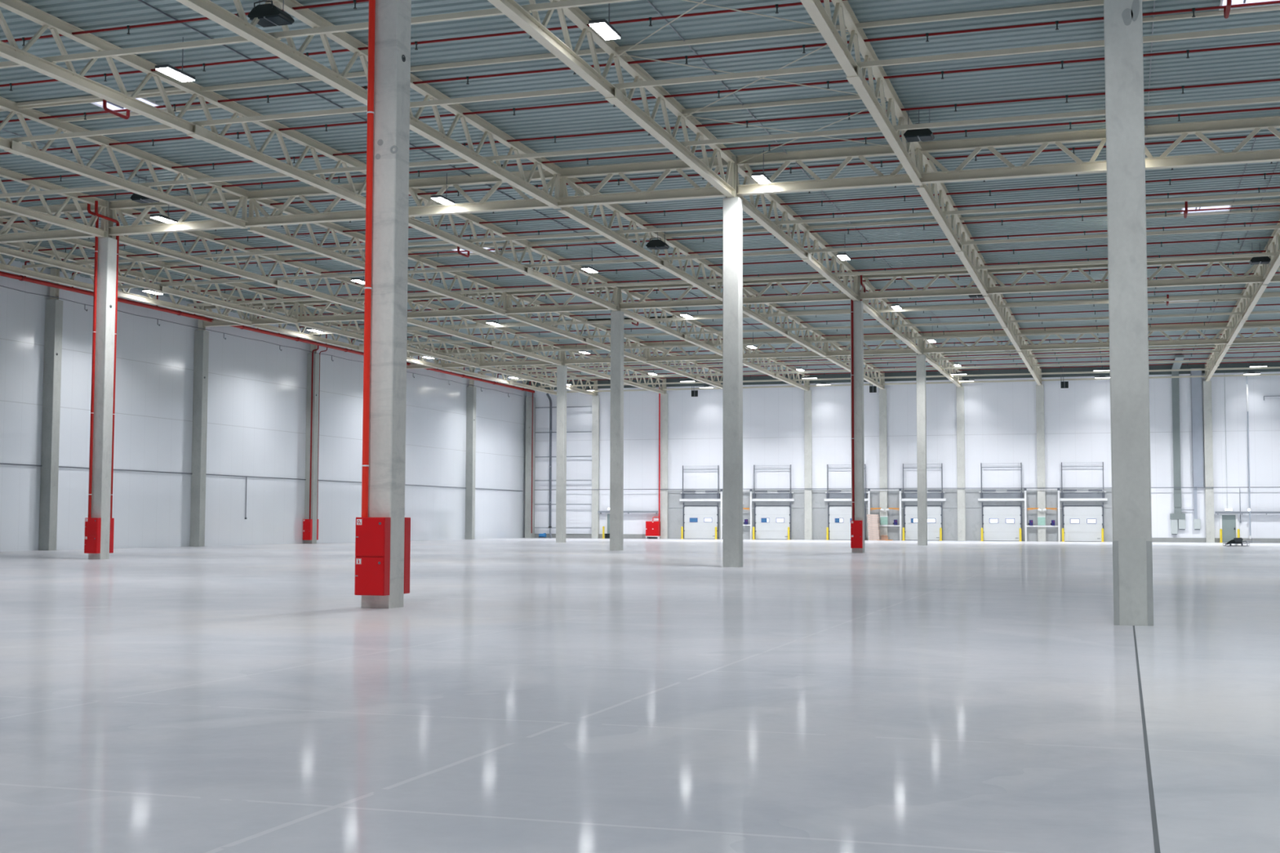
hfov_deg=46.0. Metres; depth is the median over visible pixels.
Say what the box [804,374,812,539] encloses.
wall column
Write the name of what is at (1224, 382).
conduit
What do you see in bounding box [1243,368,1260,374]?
lamp
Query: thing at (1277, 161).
cable conduit
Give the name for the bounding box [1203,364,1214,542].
wall column
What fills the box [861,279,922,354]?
roof truss
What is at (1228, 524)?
door
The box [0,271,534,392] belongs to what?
pipe
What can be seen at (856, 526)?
cabinet
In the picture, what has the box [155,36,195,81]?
lamp
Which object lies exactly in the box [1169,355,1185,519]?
duct
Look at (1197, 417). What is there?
duct
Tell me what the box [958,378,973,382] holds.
lamp
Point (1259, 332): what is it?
pipe
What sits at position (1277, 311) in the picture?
tube
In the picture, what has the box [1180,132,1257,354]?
cable conduit
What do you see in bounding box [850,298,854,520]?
pipe
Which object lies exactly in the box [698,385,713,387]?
lamp
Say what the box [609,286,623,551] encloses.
concrete column
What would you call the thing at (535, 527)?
wall rail
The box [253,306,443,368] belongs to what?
roof truss
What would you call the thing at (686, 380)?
lamp
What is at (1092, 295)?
pipe
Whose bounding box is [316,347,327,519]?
pipe
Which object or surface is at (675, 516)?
wall
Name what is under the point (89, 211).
pipe
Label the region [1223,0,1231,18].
loop
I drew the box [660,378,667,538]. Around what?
wall column
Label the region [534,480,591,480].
wall rail
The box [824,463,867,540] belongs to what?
door
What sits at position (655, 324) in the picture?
roof truss
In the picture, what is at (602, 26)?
lamp
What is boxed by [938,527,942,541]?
bollard
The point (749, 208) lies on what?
roof truss
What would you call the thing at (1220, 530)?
bollard
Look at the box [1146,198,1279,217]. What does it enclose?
window
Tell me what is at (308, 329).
lamp
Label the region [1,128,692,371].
cable conduit
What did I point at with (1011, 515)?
door
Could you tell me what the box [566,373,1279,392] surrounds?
tube
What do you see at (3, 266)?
roof truss
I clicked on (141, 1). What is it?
cable conduit
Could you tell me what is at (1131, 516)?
concrete column
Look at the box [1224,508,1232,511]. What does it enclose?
lamp
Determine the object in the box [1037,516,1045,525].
sheet
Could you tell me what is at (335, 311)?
roof truss
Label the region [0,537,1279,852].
floor
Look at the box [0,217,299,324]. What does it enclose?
roof truss
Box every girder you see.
[0,202,100,243]
[108,182,366,235]
[203,297,364,326]
[406,346,559,368]
[407,286,613,318]
[408,156,727,217]
[563,339,723,364]
[619,275,853,309]
[737,128,1106,195]
[742,333,916,359]
[859,263,1108,299]
[923,326,1109,353]
[1144,115,1279,169]
[1146,256,1279,287]
[1147,320,1279,346]
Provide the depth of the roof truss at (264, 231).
62.11 m
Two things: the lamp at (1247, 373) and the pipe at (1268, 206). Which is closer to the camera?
the pipe at (1268, 206)
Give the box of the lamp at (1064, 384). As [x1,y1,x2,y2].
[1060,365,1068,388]
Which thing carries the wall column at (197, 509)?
on the floor
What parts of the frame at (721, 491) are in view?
post, post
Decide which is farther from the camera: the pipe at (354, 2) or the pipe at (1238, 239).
the pipe at (1238, 239)
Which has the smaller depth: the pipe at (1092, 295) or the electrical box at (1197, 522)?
the pipe at (1092, 295)
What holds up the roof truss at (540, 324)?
attached to the ceiling
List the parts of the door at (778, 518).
film pane, shaft rail, header panel, panel, light pane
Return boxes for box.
[645,516,660,538]
[743,519,747,524]
[880,535,888,540]
[1028,520,1032,525]
[1050,520,1054,525]
[1170,519,1177,534]
[1178,519,1185,529]
[1193,519,1200,529]
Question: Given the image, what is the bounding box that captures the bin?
[604,533,609,538]
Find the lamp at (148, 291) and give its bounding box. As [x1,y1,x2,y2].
[142,288,163,294]
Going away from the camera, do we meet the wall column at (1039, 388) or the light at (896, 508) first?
the wall column at (1039, 388)
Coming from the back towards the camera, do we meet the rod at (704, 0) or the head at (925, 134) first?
the head at (925, 134)
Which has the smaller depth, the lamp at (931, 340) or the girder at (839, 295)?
the girder at (839, 295)
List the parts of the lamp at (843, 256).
light panel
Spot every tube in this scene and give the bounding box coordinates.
[0,0,635,68]
[0,0,1152,111]
[0,96,1279,198]
[6,24,1279,142]
[22,191,1279,268]
[117,225,1279,288]
[118,201,1279,268]
[187,252,1277,306]
[309,293,1279,334]
[359,310,1279,346]
[360,292,1279,330]
[406,324,1279,355]
[477,347,1279,373]
[509,357,1279,380]
[511,343,1279,368]
[538,366,1279,387]
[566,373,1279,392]
[682,93,879,113]
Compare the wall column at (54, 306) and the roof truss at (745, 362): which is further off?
the roof truss at (745, 362)
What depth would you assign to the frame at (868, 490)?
118.15 m
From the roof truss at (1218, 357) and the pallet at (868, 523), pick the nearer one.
the roof truss at (1218, 357)
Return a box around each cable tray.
[597,511,657,513]
[1214,511,1279,514]
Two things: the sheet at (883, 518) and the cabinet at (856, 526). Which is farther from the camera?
the sheet at (883, 518)
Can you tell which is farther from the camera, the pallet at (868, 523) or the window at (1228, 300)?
the pallet at (868, 523)
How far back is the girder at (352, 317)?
80.81 m
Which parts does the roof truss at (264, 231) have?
post, post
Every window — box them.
[16,87,219,122]
[408,242,533,257]
[588,315,682,324]
[1142,0,1279,22]
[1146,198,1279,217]
[1147,298,1238,304]
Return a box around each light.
[870,507,884,511]
[885,507,899,511]
[1026,507,1041,511]
[1042,507,1057,511]
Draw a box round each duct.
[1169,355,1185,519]
[1181,368,1204,519]
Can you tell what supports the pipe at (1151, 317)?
attached to the pipe at (20, 277)
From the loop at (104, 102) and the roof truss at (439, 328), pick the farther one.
the roof truss at (439, 328)
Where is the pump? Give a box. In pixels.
[538,533,546,537]
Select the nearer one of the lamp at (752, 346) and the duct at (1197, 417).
the lamp at (752, 346)
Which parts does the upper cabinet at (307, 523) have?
door, door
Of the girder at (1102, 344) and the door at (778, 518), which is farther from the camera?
the door at (778, 518)
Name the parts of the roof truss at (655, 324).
splice plate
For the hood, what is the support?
attached to the duct at (1177, 514)
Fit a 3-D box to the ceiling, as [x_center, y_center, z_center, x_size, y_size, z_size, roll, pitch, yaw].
[9.277,-8.986,46.131,86.300,0.120,146.300,-1,-4,18]
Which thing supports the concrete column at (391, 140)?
on the floor
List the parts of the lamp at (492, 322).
light panel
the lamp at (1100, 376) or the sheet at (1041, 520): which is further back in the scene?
the sheet at (1041, 520)
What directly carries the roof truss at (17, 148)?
attached to the ceiling
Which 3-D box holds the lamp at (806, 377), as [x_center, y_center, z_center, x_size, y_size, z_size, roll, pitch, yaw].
[12.832,-4.145,114.159,1.120,1.030,0.380,-1,-4,18]
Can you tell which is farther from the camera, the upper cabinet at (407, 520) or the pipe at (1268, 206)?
the pipe at (1268, 206)
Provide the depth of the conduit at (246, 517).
86.90 m
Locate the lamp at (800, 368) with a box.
[795,356,804,370]
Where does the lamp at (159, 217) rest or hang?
hanging from the ceiling
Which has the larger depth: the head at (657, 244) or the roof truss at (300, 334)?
the roof truss at (300, 334)
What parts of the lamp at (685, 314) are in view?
light panel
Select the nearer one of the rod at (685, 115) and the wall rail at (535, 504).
the rod at (685, 115)
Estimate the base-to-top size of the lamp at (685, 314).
1.030 m
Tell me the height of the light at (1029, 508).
0.263 m
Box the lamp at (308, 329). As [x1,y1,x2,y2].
[306,328,322,332]
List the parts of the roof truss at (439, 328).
splice plate, post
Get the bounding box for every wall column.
[38,267,62,551]
[190,306,208,546]
[303,331,319,543]
[465,367,475,539]
[524,396,535,537]
[591,380,599,538]
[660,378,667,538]
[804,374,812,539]
[879,372,887,538]
[955,370,965,541]
[1035,368,1045,541]
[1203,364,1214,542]
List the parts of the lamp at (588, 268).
light panel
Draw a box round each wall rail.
[534,431,591,433]
[534,456,591,457]
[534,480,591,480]
[534,503,591,505]
[534,527,591,528]
[535,405,591,408]
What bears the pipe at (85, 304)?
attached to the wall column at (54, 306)
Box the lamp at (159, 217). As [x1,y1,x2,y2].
[150,204,177,223]
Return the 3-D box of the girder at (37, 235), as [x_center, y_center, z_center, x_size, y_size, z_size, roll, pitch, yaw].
[-25.571,-7.649,58.086,11.660,1.270,0.280,-1,-4,18]
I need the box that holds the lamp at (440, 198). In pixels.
[431,173,454,204]
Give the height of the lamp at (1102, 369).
1.030 m
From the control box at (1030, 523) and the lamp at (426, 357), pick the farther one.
the control box at (1030, 523)
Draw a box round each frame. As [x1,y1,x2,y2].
[720,489,751,539]
[867,488,901,540]
[1023,488,1060,541]
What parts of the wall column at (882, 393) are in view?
head post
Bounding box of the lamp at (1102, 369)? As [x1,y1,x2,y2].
[1093,368,1109,371]
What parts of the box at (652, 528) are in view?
door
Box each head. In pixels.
[130,192,159,203]
[247,0,294,26]
[645,226,669,249]
[903,108,934,142]
[968,279,986,297]
[1248,242,1271,264]
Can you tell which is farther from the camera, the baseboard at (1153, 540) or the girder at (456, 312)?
the baseboard at (1153, 540)
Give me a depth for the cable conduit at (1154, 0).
38.96 m
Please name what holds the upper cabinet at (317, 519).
attached to the wall column at (316, 357)
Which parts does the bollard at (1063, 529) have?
post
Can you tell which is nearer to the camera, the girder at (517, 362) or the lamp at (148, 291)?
the lamp at (148, 291)
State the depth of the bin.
125.03 m
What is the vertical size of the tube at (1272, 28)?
0.120 m
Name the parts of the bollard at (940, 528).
post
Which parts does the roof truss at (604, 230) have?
post, splice plate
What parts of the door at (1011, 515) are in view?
light pane, shaft rail, header panel, panel, light pane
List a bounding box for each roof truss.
[0,0,366,208]
[0,96,248,228]
[0,167,106,237]
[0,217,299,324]
[0,242,253,326]
[112,208,364,311]
[176,0,560,208]
[247,199,506,315]
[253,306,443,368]
[298,303,480,368]
[407,299,562,365]
[408,188,618,311]
[442,354,556,395]
[480,353,596,395]
[487,0,734,197]
[505,294,647,363]
[558,177,722,301]
[564,350,665,394]
[621,289,723,355]
[646,347,723,389]
[737,165,858,301]
[742,284,827,357]
[742,345,808,391]
[800,0,922,186]
[824,342,884,389]
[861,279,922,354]
[915,153,987,295]
[923,338,961,386]
[983,273,1021,351]
[1017,335,1041,385]
[1204,328,1231,381]
[1226,263,1267,345]
[1262,219,1279,284]
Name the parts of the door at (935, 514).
header panel, shaft rail, panel, light pane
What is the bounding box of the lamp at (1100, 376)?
[1094,364,1110,377]
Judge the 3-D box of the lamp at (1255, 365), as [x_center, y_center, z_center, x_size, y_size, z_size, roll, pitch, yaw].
[42.840,-4.652,104.594,1.120,1.030,0.380,-1,-4,18]
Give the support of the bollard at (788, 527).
on the floor
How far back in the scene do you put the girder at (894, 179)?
46.96 m
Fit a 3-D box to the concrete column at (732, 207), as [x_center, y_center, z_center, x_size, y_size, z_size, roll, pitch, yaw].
[2.990,-2.138,48.601,0.534,13.280,0.534,-1,-4,18]
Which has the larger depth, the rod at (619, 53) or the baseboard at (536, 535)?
the baseboard at (536, 535)
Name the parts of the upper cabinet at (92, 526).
door, door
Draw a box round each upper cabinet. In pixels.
[84,518,101,553]
[109,518,114,553]
[302,519,312,540]
[316,519,318,540]
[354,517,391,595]
[404,517,410,593]
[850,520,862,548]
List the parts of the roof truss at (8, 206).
post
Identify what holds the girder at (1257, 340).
attached to the ceiling
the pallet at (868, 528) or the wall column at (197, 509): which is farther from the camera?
the pallet at (868, 528)
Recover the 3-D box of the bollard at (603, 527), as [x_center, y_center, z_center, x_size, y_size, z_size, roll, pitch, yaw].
[-3.027,8.774,125.143,0.260,1.015,0.260,-1,-4,18]
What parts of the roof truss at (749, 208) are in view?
splice plate, post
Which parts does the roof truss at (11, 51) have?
splice plate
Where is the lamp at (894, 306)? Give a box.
[891,304,902,309]
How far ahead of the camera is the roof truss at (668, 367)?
109.40 m
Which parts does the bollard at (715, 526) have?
post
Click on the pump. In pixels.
(540, 535)
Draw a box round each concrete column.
[88,200,116,559]
[360,0,411,608]
[555,345,567,542]
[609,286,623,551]
[722,155,742,567]
[850,275,864,552]
[915,333,927,545]
[1103,0,1153,626]
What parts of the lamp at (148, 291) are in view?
light panel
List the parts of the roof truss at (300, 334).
splice plate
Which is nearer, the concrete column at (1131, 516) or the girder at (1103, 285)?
the concrete column at (1131, 516)
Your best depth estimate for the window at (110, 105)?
42.97 m
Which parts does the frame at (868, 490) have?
post, rail, rail, post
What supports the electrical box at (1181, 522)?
attached to the wall at (1000, 420)
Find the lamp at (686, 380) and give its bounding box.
[680,379,694,382]
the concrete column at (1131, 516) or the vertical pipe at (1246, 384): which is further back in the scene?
the vertical pipe at (1246, 384)
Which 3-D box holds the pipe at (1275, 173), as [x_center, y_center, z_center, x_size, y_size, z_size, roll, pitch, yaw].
[-0.042,-7.765,57.238,60.040,0.732,0.090,-1,-4,18]
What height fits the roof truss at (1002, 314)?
1.400 m
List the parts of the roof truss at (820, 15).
splice plate, post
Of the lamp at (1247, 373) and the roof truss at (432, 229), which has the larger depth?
the lamp at (1247, 373)
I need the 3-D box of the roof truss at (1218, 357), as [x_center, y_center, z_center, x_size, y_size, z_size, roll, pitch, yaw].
[38.400,-4.733,100.549,0.340,1.400,23.660,-1,-4,18]
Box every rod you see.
[618,0,706,56]
[618,53,886,99]
[683,0,848,32]
[684,32,849,117]
[684,115,915,151]
[736,100,887,164]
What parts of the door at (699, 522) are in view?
film pane, header panel, shaft rail, panel, light pane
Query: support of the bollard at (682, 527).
on the floor
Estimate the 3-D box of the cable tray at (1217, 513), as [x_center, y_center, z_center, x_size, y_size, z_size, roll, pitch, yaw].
[48.818,6.259,109.020,13.650,0.220,0.330,-1,-4,18]
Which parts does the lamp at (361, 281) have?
light panel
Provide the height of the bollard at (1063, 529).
1.015 m
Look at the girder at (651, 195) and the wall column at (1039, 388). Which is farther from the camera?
the wall column at (1039, 388)
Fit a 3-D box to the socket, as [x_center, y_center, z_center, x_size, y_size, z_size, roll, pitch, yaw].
[-4.054,-6.307,25.854,0.036,0.124,0.124,-1,-4,18]
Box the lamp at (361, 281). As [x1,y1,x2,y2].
[351,269,364,284]
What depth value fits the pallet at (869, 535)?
117.64 m
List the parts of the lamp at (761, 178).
light panel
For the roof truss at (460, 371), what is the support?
attached to the ceiling
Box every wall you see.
[0,257,526,551]
[526,371,1279,538]
[667,488,1112,542]
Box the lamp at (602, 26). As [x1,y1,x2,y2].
[588,3,621,39]
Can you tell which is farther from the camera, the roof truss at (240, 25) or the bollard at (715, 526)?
the bollard at (715, 526)
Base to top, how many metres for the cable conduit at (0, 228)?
0.030 m
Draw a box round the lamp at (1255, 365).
[1249,364,1267,367]
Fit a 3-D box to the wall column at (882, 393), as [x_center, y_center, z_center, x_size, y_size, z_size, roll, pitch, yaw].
[19.155,2.304,118.838,0.580,13.280,0.220,-1,-4,18]
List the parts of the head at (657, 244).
len panel, len panel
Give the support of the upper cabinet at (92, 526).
attached to the concrete column at (107, 246)
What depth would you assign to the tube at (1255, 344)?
105.52 m
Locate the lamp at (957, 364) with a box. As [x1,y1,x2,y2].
[954,351,960,366]
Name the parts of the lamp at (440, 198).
light panel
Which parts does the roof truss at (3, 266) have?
post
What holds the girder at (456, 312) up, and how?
attached to the ceiling
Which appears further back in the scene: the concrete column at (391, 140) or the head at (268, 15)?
the head at (268, 15)
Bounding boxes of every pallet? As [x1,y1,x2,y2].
[866,514,878,516]
[866,520,879,523]
[867,523,879,524]
[867,525,879,527]
[867,527,879,529]
[868,531,879,533]
[868,533,879,536]
[868,537,880,540]
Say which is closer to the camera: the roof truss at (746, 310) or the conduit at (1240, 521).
the roof truss at (746, 310)
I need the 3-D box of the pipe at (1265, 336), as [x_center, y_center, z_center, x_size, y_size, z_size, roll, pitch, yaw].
[14.554,-4.867,102.873,60.040,0.732,0.090,-1,-4,18]
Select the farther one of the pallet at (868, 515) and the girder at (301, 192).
the pallet at (868, 515)
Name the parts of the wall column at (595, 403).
head post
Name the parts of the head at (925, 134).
len panel, len panel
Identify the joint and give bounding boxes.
[1133,625,1160,852]
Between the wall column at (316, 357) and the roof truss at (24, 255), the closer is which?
the roof truss at (24, 255)
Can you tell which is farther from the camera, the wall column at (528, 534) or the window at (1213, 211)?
the wall column at (528, 534)
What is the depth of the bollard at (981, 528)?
115.69 m
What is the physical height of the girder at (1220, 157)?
1.270 m
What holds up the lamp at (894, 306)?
hanging from the ceiling
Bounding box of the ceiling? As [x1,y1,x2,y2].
[0,0,1279,381]
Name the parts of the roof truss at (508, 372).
post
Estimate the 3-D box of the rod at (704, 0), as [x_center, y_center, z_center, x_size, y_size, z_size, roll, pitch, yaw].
[1.306,-9.459,33.827,0.028,0.024,8.317,2,-4,-26]
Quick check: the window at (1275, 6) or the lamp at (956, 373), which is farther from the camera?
the lamp at (956, 373)
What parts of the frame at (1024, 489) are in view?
post, rail, post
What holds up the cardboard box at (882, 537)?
on the floor
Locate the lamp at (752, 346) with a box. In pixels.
[746,332,756,348]
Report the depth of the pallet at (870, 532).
117.66 m
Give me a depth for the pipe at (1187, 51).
40.92 m
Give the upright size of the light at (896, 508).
0.263 m
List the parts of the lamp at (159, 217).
light panel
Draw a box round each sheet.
[880,515,887,524]
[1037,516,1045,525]
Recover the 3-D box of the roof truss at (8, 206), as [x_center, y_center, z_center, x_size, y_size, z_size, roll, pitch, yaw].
[-23.505,-8.405,44.851,0.340,1.400,23.660,-1,-4,18]
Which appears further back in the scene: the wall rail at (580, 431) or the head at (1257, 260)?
the wall rail at (580, 431)
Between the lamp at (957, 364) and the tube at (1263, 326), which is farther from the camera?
the lamp at (957, 364)
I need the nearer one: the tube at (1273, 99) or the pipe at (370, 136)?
the pipe at (370, 136)
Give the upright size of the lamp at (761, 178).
1.030 m
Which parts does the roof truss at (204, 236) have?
splice plate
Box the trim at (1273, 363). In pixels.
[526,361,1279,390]
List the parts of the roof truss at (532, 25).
splice plate, post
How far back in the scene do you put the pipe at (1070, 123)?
47.18 m
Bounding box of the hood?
[1169,513,1185,519]
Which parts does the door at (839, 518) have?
header panel, panel, shaft rail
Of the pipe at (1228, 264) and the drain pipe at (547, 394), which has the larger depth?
the drain pipe at (547, 394)
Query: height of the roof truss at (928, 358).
1.400 m
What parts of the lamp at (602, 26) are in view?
light panel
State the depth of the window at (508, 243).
65.90 m
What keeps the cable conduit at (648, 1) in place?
attached to the ceiling
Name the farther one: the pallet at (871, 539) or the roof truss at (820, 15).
the pallet at (871, 539)
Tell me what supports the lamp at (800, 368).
hanging from the ceiling
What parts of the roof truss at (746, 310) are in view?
post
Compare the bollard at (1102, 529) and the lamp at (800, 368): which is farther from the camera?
the bollard at (1102, 529)
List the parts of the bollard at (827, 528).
post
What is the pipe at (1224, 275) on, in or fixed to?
attached to the pipe at (20, 277)
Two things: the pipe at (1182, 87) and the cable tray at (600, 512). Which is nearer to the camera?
the pipe at (1182, 87)
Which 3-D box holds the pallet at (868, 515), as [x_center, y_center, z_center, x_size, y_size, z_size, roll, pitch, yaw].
[18.205,6.959,118.141,0.800,0.155,0.800,-1,-4,18]
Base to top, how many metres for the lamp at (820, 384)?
1.030 m
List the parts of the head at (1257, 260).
len panel, len panel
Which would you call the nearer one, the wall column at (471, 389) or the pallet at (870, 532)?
the wall column at (471, 389)
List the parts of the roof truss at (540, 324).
post, splice plate, post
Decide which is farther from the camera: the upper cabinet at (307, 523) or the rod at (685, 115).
the upper cabinet at (307, 523)
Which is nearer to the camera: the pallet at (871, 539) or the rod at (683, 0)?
the rod at (683, 0)
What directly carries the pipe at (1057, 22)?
attached to the roof truss at (532, 25)
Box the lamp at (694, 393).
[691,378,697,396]
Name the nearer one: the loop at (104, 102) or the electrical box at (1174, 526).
the loop at (104, 102)
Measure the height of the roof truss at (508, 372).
1.400 m
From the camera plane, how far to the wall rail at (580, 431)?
126.63 m
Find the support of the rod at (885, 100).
attached to the roof truss at (820, 15)
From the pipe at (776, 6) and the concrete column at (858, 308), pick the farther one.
the concrete column at (858, 308)
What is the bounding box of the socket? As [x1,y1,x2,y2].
[401,54,405,62]
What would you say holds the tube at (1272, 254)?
on the roof truss at (604, 230)
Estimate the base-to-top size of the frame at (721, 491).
4.020 m
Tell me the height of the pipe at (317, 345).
10.830 m
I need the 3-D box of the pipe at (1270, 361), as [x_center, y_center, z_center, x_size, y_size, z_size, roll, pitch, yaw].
[19.313,-3.922,117.752,60.040,0.732,0.090,-1,-4,18]
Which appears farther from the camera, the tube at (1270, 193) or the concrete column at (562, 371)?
the concrete column at (562, 371)
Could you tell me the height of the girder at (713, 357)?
1.270 m
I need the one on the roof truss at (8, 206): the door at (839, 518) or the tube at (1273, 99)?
the tube at (1273, 99)
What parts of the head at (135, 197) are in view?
len panel, len panel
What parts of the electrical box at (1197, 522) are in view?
door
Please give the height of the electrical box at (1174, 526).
1.140 m
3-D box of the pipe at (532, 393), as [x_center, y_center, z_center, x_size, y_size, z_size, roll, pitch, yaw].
[-9.073,3.002,127.061,0.096,11.940,0.127,-1,-4,18]
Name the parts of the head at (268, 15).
len panel, carry handle, len panel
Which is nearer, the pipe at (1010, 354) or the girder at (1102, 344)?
the girder at (1102, 344)
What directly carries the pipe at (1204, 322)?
attached to the pipe at (20, 277)
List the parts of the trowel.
seat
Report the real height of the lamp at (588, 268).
1.030 m
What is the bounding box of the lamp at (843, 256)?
[836,253,850,260]
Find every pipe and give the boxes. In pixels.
[0,0,368,45]
[0,0,844,91]
[0,0,1279,123]
[0,42,1279,154]
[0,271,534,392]
[0,285,522,397]
[1,78,1279,182]
[2,133,1275,224]
[6,106,1279,202]
[21,172,1279,252]
[24,186,1279,276]
[27,161,1272,243]
[71,204,1279,287]
[87,203,98,518]
[94,200,119,518]
[117,221,1279,284]
[156,236,1273,306]
[193,250,1266,314]
[226,262,1248,310]
[257,271,1279,328]
[298,286,1279,337]
[309,345,319,519]
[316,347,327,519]
[325,299,1214,344]
[351,303,1279,343]
[361,0,375,517]
[424,319,1279,351]
[430,317,1208,345]
[436,332,1279,368]
[450,336,1278,372]
[480,346,1279,378]
[497,351,1279,377]
[513,355,1279,386]
[529,360,1279,385]
[531,392,533,533]
[546,393,551,537]
[658,386,660,521]
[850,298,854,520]
[1244,372,1261,542]
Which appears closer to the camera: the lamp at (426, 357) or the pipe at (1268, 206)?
the pipe at (1268, 206)
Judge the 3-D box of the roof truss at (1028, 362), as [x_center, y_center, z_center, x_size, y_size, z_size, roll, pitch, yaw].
[26.968,-4.540,104.194,0.340,1.400,23.660,-1,-4,18]
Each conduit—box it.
[0,227,576,379]
[0,462,523,519]
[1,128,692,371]
[137,0,835,369]
[534,486,1279,490]
[646,0,981,366]
[1145,0,1155,146]
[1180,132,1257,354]
[1194,160,1278,355]
[1224,382,1227,508]
[1239,488,1241,523]
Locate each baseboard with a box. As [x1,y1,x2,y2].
[534,533,657,538]
[1151,537,1279,542]
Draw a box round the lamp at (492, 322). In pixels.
[485,318,500,325]
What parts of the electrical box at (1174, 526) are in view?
door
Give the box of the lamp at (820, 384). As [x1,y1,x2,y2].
[816,372,831,385]
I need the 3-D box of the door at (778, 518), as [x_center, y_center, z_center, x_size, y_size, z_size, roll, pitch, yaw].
[10.645,6.079,121.299,3.540,6.000,0.220,-1,-4,18]
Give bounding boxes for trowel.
[1222,537,1249,546]
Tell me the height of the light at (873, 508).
0.263 m
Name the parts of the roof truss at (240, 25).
post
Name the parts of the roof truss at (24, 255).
splice plate, post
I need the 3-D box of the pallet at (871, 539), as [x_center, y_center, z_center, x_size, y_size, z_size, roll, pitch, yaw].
[18.350,8.822,117.976,0.800,0.155,0.800,-1,-4,18]
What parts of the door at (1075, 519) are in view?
light pane, shaft rail, header panel, panel, light pane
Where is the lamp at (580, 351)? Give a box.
[578,350,590,353]
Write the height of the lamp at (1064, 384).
1.720 m
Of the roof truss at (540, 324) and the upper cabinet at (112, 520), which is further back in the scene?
the roof truss at (540, 324)
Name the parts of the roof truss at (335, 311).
post, post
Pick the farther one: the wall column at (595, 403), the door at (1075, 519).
the wall column at (595, 403)
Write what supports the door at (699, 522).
in the wall at (675, 516)
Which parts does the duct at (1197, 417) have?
rail, rail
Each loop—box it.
[102,98,129,119]
[457,246,469,257]
[1183,200,1187,217]
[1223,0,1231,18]
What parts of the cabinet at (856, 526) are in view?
door, door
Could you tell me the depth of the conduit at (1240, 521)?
110.72 m
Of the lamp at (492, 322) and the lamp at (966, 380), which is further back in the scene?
the lamp at (966, 380)
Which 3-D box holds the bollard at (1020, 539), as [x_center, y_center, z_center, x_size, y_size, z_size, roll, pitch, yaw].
[28.957,8.231,114.895,0.260,1.015,0.260,-1,-4,18]
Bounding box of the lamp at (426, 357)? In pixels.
[422,355,434,359]
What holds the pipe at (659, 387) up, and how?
attached to the box at (652, 528)
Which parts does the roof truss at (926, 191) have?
post, splice plate, post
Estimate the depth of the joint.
9.05 m
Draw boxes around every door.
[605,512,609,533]
[679,465,720,539]
[751,464,794,539]
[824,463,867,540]
[901,463,946,540]
[977,462,1024,541]
[1059,462,1106,542]
[1219,513,1238,542]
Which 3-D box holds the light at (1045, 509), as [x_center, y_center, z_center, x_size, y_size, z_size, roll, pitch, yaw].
[31.092,6.305,114.525,1.074,0.263,0.160,-1,-4,13]
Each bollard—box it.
[601,526,604,538]
[680,526,683,538]
[714,526,718,539]
[752,526,755,539]
[787,527,789,539]
[825,527,829,540]
[902,527,904,540]
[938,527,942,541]
[981,528,982,541]
[1019,528,1022,541]
[1061,528,1065,542]
[1101,528,1103,542]
[1219,528,1222,542]
[1237,528,1239,537]
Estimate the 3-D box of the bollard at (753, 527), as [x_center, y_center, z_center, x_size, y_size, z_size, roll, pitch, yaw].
[9.128,8.566,121.216,0.260,1.015,0.260,-1,-4,18]
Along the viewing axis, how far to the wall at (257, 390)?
85.33 m
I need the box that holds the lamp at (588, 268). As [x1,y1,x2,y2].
[581,248,598,272]
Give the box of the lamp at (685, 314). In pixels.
[680,298,693,317]
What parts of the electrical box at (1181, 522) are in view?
door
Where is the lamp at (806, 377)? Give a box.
[801,365,817,378]
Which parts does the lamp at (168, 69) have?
light panel, suspension rod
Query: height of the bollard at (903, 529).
1.015 m
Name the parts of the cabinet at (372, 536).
door, door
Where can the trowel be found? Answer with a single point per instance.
(1236, 540)
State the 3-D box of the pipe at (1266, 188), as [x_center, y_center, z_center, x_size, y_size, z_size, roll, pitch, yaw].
[0.658,-7.626,59.425,60.040,0.732,0.090,-1,-4,18]
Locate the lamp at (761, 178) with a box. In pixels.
[751,150,771,183]
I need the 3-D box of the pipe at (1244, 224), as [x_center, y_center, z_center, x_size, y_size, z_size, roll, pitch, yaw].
[2.634,-7.234,65.605,60.040,0.732,0.090,-1,-4,18]
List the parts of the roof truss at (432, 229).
splice plate, post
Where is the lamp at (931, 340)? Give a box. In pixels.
[927,338,936,342]
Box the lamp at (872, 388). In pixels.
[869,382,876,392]
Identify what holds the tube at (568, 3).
on the roof truss at (8, 206)
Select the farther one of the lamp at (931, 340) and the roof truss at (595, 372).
the roof truss at (595, 372)
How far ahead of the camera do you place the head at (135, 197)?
51.79 m
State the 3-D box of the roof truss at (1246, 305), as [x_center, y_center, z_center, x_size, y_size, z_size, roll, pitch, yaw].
[31.102,-6.182,77.732,0.340,1.400,23.660,-1,-4,18]
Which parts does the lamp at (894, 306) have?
light panel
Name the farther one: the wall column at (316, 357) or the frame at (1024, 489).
the frame at (1024, 489)
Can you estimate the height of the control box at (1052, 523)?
0.420 m
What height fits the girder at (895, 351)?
1.270 m
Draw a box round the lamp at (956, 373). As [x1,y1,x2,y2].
[951,372,967,374]
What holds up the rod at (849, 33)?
attached to the roof truss at (532, 25)
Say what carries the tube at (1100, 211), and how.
on the roof truss at (604, 230)
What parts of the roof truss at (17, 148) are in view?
splice plate, post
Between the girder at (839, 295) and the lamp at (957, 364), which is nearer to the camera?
the girder at (839, 295)
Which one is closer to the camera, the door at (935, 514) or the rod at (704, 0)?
the rod at (704, 0)

